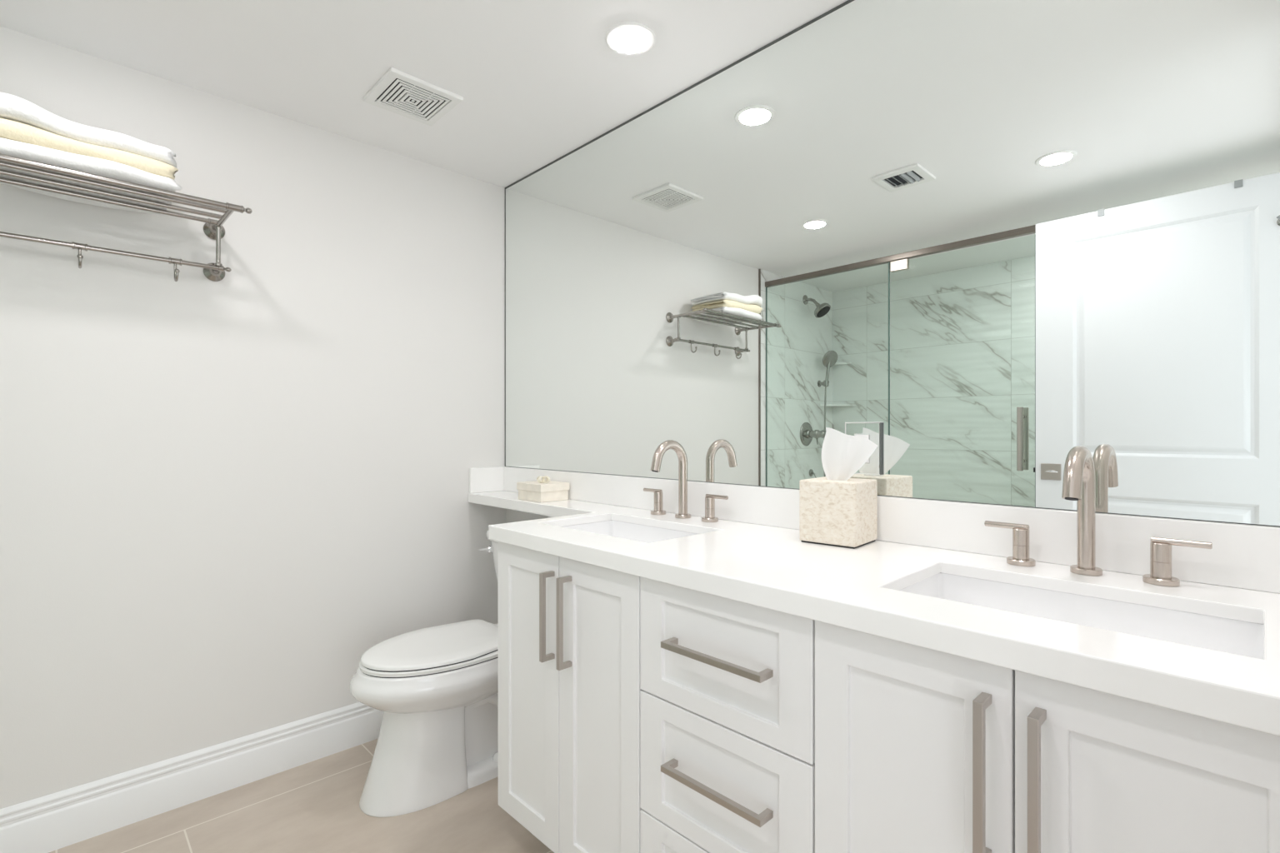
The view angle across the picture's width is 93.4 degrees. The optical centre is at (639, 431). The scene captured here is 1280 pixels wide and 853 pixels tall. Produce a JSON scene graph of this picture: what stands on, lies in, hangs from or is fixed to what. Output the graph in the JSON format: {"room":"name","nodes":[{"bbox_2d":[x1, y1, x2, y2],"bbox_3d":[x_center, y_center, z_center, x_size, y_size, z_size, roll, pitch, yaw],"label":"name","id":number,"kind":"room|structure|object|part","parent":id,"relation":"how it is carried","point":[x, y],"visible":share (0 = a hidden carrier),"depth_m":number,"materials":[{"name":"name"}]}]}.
{"room":"bathroom","nodes":[
{"label":"bathroom","id":0,"kind":"room"},
{"bbox_2d":[0,25,505,809],"bbox_3d":[-1.255,0.038,2.031,2.006,2.176,0.120,0,0,-44],"label":"wall","id":1,"kind":"structure","parent":0,"point":[217,498],"depth_m":1.91,"materials":[{"name":"white paint"}]},
{"bbox_2d":[0,153,252,281],"bbox_3d":[-1.447,-0.544,1.561,0.705,0.221,0.291,0,0,-44],"label":"towel rack","id":2,"kind":"object","parent":1,"relation":"attached to","point":[213,229],"visible":1,"depth_m":1.60,"materials":[{"name":"silver metal"}]},
{"bbox_2d":[0,137,182,214],"bbox_3d":[-1.425,-0.645,1.553,0.373,0.056,0.266,0,0,-44],"label":"folded towel","id":3,"kind":"object","parent":2,"relation":"on","point":[104,167],"visible":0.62,"depth_m":1.50,"materials":[{"name":"white fabric"}]},
{"bbox_2d":[0,118,178,179],"bbox_3d":[-1.431,-0.694,1.552,0.364,0.052,0.246,0,0,-44],"label":"folded towel","id":4,"kind":"object","parent":3,"relation":"on","point":[9,129],"visible":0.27,"depth_m":1.46,"materials":[{"name":"beige fabric"}]},
{"bbox_2d":[0,92,177,167],"bbox_3d":[-1.430,-0.743,1.546,0.376,0.073,0.252,0,0,-44],"label":"folded towel","id":5,"kind":"object","parent":4,"relation":"on","point":[12,107],"visible":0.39,"depth_m":1.46,"materials":[{"name":"white fabric"}]},
{"bbox_3d":[-1.500,-0.496,1.617,0.681,0.018,0.018,0,0,-44],"label":"rail","id":6,"kind":"part","parent":2,"relation":"part of","materials":[{"name":"silver metal"}]},
{"bbox_3d":[-1.279,-0.561,1.830,0.020,0.118,0.020,0,0,-44],"label":"post","id":7,"kind":"part","parent":2,"relation":"part of","materials":[{"name":"silver metal"}]},
{"bbox_3d":[-1.218,-0.625,1.767,0.017,0.019,0.251,0,0,-44],"label":"arm","id":8,"kind":"part","parent":2,"relation":"part of","materials":[{"name":"silver metal"}]},
{"bbox_2d":[0,702,383,852],"bbox_3d":[-1.248,1.052,1.944,1.878,0.148,0.015,0,0,-44],"label":"baseboard","id":9,"kind":"structure","parent":1,"relation":"attached to","point":[57,821],"depth_m":1.80,"materials":[{"name":"white paint"}]},
{"bbox_2d":[48,739,554,852],"bbox_3d":[-0.387,1.176,0.368,3.066,0.100,3.720,0,0,-44],"label":"floor","id":10,"kind":"structure","parent":0,"point":[312,807],"depth_m":1.72,"materials":[{"name":"tile"}]},
{"bbox_2d":[350,530,498,817],"bbox_3d":[-0.579,0.749,2.030,0.746,0.754,0.448,0,0,-44],"label":"toilet","id":11,"kind":"object","parent":10,"relation":"on","point":[435,688],"visible":0.61,"depth_m":1.82,"materials":[{"name":"white ceramic"}]},
{"bbox_3d":[-0.652,0.708,1.957,0.484,0.013,0.360,0,0,-44],"label":"seat","id":12,"kind":"part","parent":11,"relation":"part of","materials":[{"name":"white plastic"}]},
{"bbox_3d":[-0.657,0.689,1.953,0.462,0.017,0.351,0,0,-44],"label":"lid","id":13,"kind":"part","parent":11,"relation":"part of","materials":[{"name":"white plastic"}]},
{"bbox_3d":[-0.568,0.445,2.275,0.018,0.028,0.028,0,0,-44],"label":"flush lever","id":14,"kind":"part","parent":11,"relation":"part of","materials":[{"name":"silver metal"}]},
{"bbox_3d":[-0.385,0.391,2.215,0.206,0.037,0.444,0,0,-44],"label":"tank lid","id":15,"kind":"part","parent":11,"relation":"part of","materials":[{"name":"white ceramic"}]},
{"bbox_3d":[-0.383,0.571,2.217,0.191,0.320,0.406,0,0,-44],"label":"tank","id":16,"kind":"part","parent":11,"relation":"part of","materials":[{"name":"white ceramic"}]},
{"bbox_2d":[498,541,642,852],"bbox_3d":[-0.018,0.709,1.609,0.566,0.834,0.556,0,0,-44],"label":"vanity cabinet","id":17,"kind":"object","parent":10,"relation":"on","point":[569,690],"visible":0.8,"depth_m":1.40,"materials":[{"name":"white paint"}]},
{"bbox_3d":[-0.283,0.655,1.546,0.020,0.717,0.276,0,0,-44],"label":"door","id":18,"kind":"part","parent":17,"relation":"part of","materials":[{"name":"white paint"}]},
{"bbox_3d":[-0.222,0.441,1.441,0.037,0.210,0.012,0,0,-44],"label":"handle","id":19,"kind":"part","parent":17,"relation":"part of","materials":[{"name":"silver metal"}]},
{"bbox_3d":[-0.175,0.441,1.392,0.037,0.210,0.012,0,0,-44],"label":"handle","id":20,"kind":"part","parent":17,"relation":"part of","materials":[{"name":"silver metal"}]},
{"bbox_3d":[-0.090,0.655,1.346,0.020,0.717,0.274,0,0,-44],"label":"door","id":21,"kind":"part","parent":17,"relation":"part of","materials":[{"name":"white paint"}]},
{"bbox_2d":[468,466,1279,736],"bbox_3d":[0.058,0.221,1.544,0.552,0.140,2.404,0,0,-44],"label":"countertop","id":22,"kind":"structure","parent":17,"relation":"on","point":[754,554],"depth_m":1.05,"materials":[{"name":"white stone"}]},
{"bbox_2d":[516,475,569,502],"bbox_3d":[-0.361,0.209,2.243,0.129,0.087,0.157,0,0,-44],"label":"gift box","id":23,"kind":"object","parent":22,"relation":"on","point":[543,491],"visible":1,"depth_m":2.20,"materials":[{"name":"white"}]},
{"bbox_3d":[-0.361,0.203,2.243,0.129,0.028,0.157,0,0,-44],"label":"box lid","id":24,"kind":"part","parent":23,"relation":"part of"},
{"bbox_2d":[561,520,698,543],"bbox_3d":[-0.034,0.343,1.618,0.306,0.134,0.472,0,0,-44],"label":"undermount sink","id":25,"kind":"object","parent":22,"relation":"in","point":[647,534],"visible":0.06,"depth_m":1.79,"materials":[{"name":"white ceramic"}]},
{"bbox_2d":[643,440,728,522],"bbox_3d":[0.088,0.139,1.736,0.153,0.228,0.327,0,0,-44],"label":"faucet","id":26,"kind":"object","parent":22,"relation":"on","point":[682,513],"visible":1,"depth_m":1.76,"materials":[{"name":"silver metal"}]},
{"bbox_3d":[0.039,0.182,1.864,0.011,0.011,0.075,0,0,-44],"label":"lever","id":27,"kind":"part","parent":26,"relation":"part of","materials":[{"name":"silver metal"}]},
{"bbox_3d":[0.056,0.219,1.846,0.047,0.068,0.047,0,0,-44],"label":"handle","id":28,"kind":"part","parent":26,"relation":"part of","materials":[{"name":"silver metal"}]},
{"bbox_3d":[0.085,0.137,1.733,0.143,0.224,0.026,0,0,-44],"label":"spout","id":29,"kind":"part","parent":26,"relation":"part of","materials":[{"name":"silver metal"}]},
{"bbox_3d":[0.127,0.248,1.773,0.047,0.010,0.047,0,0,-44],"label":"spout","id":30,"kind":"part","parent":26,"relation":"part of","materials":[{"name":"silver metal"}]},
{"bbox_3d":[0.197,0.219,1.700,0.047,0.068,0.047,0,0,-44],"label":"handle","id":31,"kind":"part","parent":26,"relation":"part of","materials":[{"name":"silver metal"}]},
{"bbox_3d":[0.214,0.182,1.683,0.011,0.011,0.075,0,0,-44],"label":"lever","id":32,"kind":"part","parent":26,"relation":"part of","materials":[{"name":"silver metal"}]},
{"bbox_2d":[799,476,877,549],"bbox_3d":[0.456,0.182,1.387,0.131,0.142,0.131,0,0,42],"label":"tissue box","id":33,"kind":"object","parent":22,"relation":"on","point":[835,513],"visible":0.98,"depth_m":1.34,"materials":[{"name":"stone"}]},
{"bbox_2d":[821,427,877,480],"bbox_3d":[0.474,0.055,1.370,0.132,0.131,0.017,0,0,43],"label":"tissue","id":34,"kind":"object","parent":33,"relation":"on","point":[843,455],"visible":0.94,"depth_m":1.38,"materials":[{"name":"white paper"}]},
{"bbox_2d":[900,573,1264,659],"bbox_3d":[0.639,0.343,0.921,0.306,0.134,0.472,0,0,-44],"label":"undermount sink","id":35,"kind":"object","parent":22,"relation":"in","point":[1224,635],"visible":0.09,"depth_m":0.99,"materials":[{"name":"white ceramic"}]},
{"bbox_2d":[984,445,1212,586],"bbox_3d":[0.759,0.139,1.041,0.153,0.228,0.327,0,0,-44],"label":"faucet","id":36,"kind":"object","parent":22,"relation":"on","point":[1078,482],"visible":1,"depth_m":1.06,"materials":[{"name":"silver metal"}]},
{"bbox_3d":[0.710,0.182,1.169,0.011,0.011,0.075,0,0,-44],"label":"lever","id":37,"kind":"part","parent":36,"relation":"part of","materials":[{"name":"silver metal"}]},
{"bbox_3d":[0.727,0.219,1.151,0.047,0.068,0.047,0,0,-44],"label":"handle","id":38,"kind":"part","parent":36,"relation":"part of","materials":[{"name":"silver metal"}]},
{"bbox_3d":[0.755,0.137,1.038,0.143,0.224,0.026,0,0,-44],"label":"spout","id":39,"kind":"part","parent":36,"relation":"part of","materials":[{"name":"silver metal"}]},
{"bbox_3d":[0.797,0.248,1.078,0.047,0.010,0.047,0,0,-44],"label":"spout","id":40,"kind":"part","parent":36,"relation":"part of","materials":[{"name":"silver metal"}]},
{"bbox_3d":[0.868,0.219,1.005,0.047,0.068,0.047,0,0,-44],"label":"handle","id":41,"kind":"part","parent":36,"relation":"part of","materials":[{"name":"silver metal"}]},
{"bbox_3d":[0.885,0.182,0.987,0.011,0.011,0.075,0,0,-44],"label":"lever","id":42,"kind":"part","parent":36,"relation":"part of","materials":[{"name":"silver metal"}]},
{"bbox_2d":[640,576,814,852],"bbox_3d":[0.313,0.709,1.267,0.566,0.834,0.396,0,0,-44],"label":"base cabinet","id":43,"kind":"object","parent":10,"relation":"on","point":[727,686],"visible":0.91,"depth_m":1.08,"materials":[{"name":"white paint"}]},
{"bbox_3d":[0.144,0.895,1.103,0.020,0.238,0.392,0,0,-44],"label":"drawer","id":44,"kind":"part","parent":43,"relation":"part of","materials":[{"name":"white paint"}]},
{"bbox_3d":[0.131,0.639,1.075,0.037,0.012,0.226,0,0,-44],"label":"handle","id":45,"kind":"part","parent":43,"relation":"part of","materials":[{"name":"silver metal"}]},
{"bbox_3d":[0.131,0.404,1.075,0.037,0.012,0.226,0,0,-44],"label":"handle","id":46,"kind":"part","parent":43,"relation":"part of","materials":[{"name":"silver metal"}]},
{"bbox_3d":[0.144,0.652,1.103,0.020,0.240,0.392,0,0,-44],"label":"drawer","id":47,"kind":"part","parent":43,"relation":"part of","materials":[{"name":"white paint"}]},
{"bbox_3d":[0.144,0.413,1.103,0.020,0.232,0.392,0,0,-44],"label":"drawer","id":48,"kind":"part","parent":43,"relation":"part of","materials":[{"name":"white paint"}]},
{"bbox_2d":[815,620,1279,852],"bbox_3d":[0.644,0.709,0.924,0.566,0.834,0.556,0,0,-44],"label":"vanity cabinet","id":49,"kind":"object","parent":10,"relation":"on","point":[918,749],"visible":0.8,"depth_m":0.75,"materials":[{"name":"white paint"}]},
{"bbox_3d":[0.378,0.655,0.861,0.020,0.717,0.274,0,0,-44],"label":"door","id":50,"kind":"part","parent":49,"relation":"part of","materials":[{"name":"white paint"}]},
{"bbox_3d":[0.433,0.441,0.762,0.037,0.210,0.012,0,0,-44],"label":"handle","id":51,"kind":"part","parent":49,"relation":"part of","materials":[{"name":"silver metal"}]},
{"bbox_3d":[0.474,0.441,0.720,0.037,0.210,0.012,0,0,-44],"label":"handle","id":52,"kind":"part","parent":49,"relation":"part of","materials":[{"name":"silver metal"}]},
{"bbox_3d":[0.570,0.655,0.661,0.020,0.717,0.276,0,0,-44],"label":"door","id":53,"kind":"part","parent":49,"relation":"part of","materials":[{"name":"white paint"}]},
{"bbox_2d":[0,0,847,187],"bbox_3d":[-0.387,-1.100,0.368,3.066,0.100,3.720,0,0,-44],"label":"ceiling","id":54,"kind":"structure","parent":0,"point":[537,81],"depth_m":1.67,"materials":[{"name":"white paint"}]},
{"bbox_2d":[363,67,463,126],"bbox_3d":[-0.712,-1.044,1.894,0.226,0.013,0.226,0,0,-44],"label":"ceiling vent","id":55,"kind":"object","parent":54,"relation":"in","point":[397,92],"visible":1,"depth_m":1.88,"materials":[{"name":"white metal"}]},
{"bbox_2d":[375,79,449,119],"bbox_3d":[-0.712,-1.040,1.894,0.165,0.005,0.172,0,0,-44],"label":"grille","id":56,"kind":"object","parent":55,"relation":"attached to","point":[404,97],"depth_m":1.89,"materials":[{"name":"white metal"}]},
{"bbox_2d":[605,21,655,54],"bbox_3d":[-0.026,-1.045,1.613,0.134,0.009,0.134,0,0,-44],"label":"recessed light","id":57,"kind":"object","parent":54,"relation":"in","point":[627,37],"visible":1,"depth_m":1.60,"materials":[{"name":"white plastic"}]},
{"bbox_2d":[611,27,649,52],"bbox_3d":[-0.026,-1.045,1.613,0.101,0.009,0.101,0,0,-44],"label":"diffuser","id":58,"kind":"object","parent":57,"relation":"attached to","point":[623,39],"depth_m":1.60,"materials":[{"name":"white plastic"}]},
{"bbox_2d":[505,509,551,523],"bbox_3d":[0.344,0.038,1.732,0.120,2.176,2.530,0,0,-44],"label":"wall","id":59,"kind":"structure","parent":0,"point":[512,516],"depth_m":2.52,"materials":[{"name":"white paint"}]},
{"bbox_2d":[504,466,1279,593],"bbox_3d":[0.255,0.202,1.723,0.020,0.102,2.388,0,0,-44],"label":"backsplash","id":60,"kind":"structure","parent":59,"relation":"attached to","point":[1241,556],"depth_m":1.22,"materials":[{"name":"white stone"}]},
{"bbox_2d":[505,0,1279,526],"bbox_3d":[0.253,-0.450,1.735,0.007,1.200,2.400,0,0,-44],"label":"vanity mirror","id":61,"kind":"object","parent":59,"relation":"attached to","point":[1006,237],"visible":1,"depth_m":1.32,"materials":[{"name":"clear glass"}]},
{"bbox_2d":[845,421,881,474],"bbox_3d":[0.530,0.039,1.435,0.010,0.123,0.087,0,0,-44],"label":"outlet","id":62,"kind":"object","parent":61,"relation":"attached to","point":[872,432],"visible":0.51,"depth_m":1.42,"materials":[{"name":"white plastic"}]},
{"bbox_2d":[855,435,869,462],"bbox_3d":[0.529,0.041,1.436,0.010,0.066,0.034,0,0,-44],"label":"receptacle","id":63,"kind":"object","parent":62,"relation":"attached to","point":[867,437],"depth_m":1.42,"materials":[{"name":"white plastic"}]}
]}

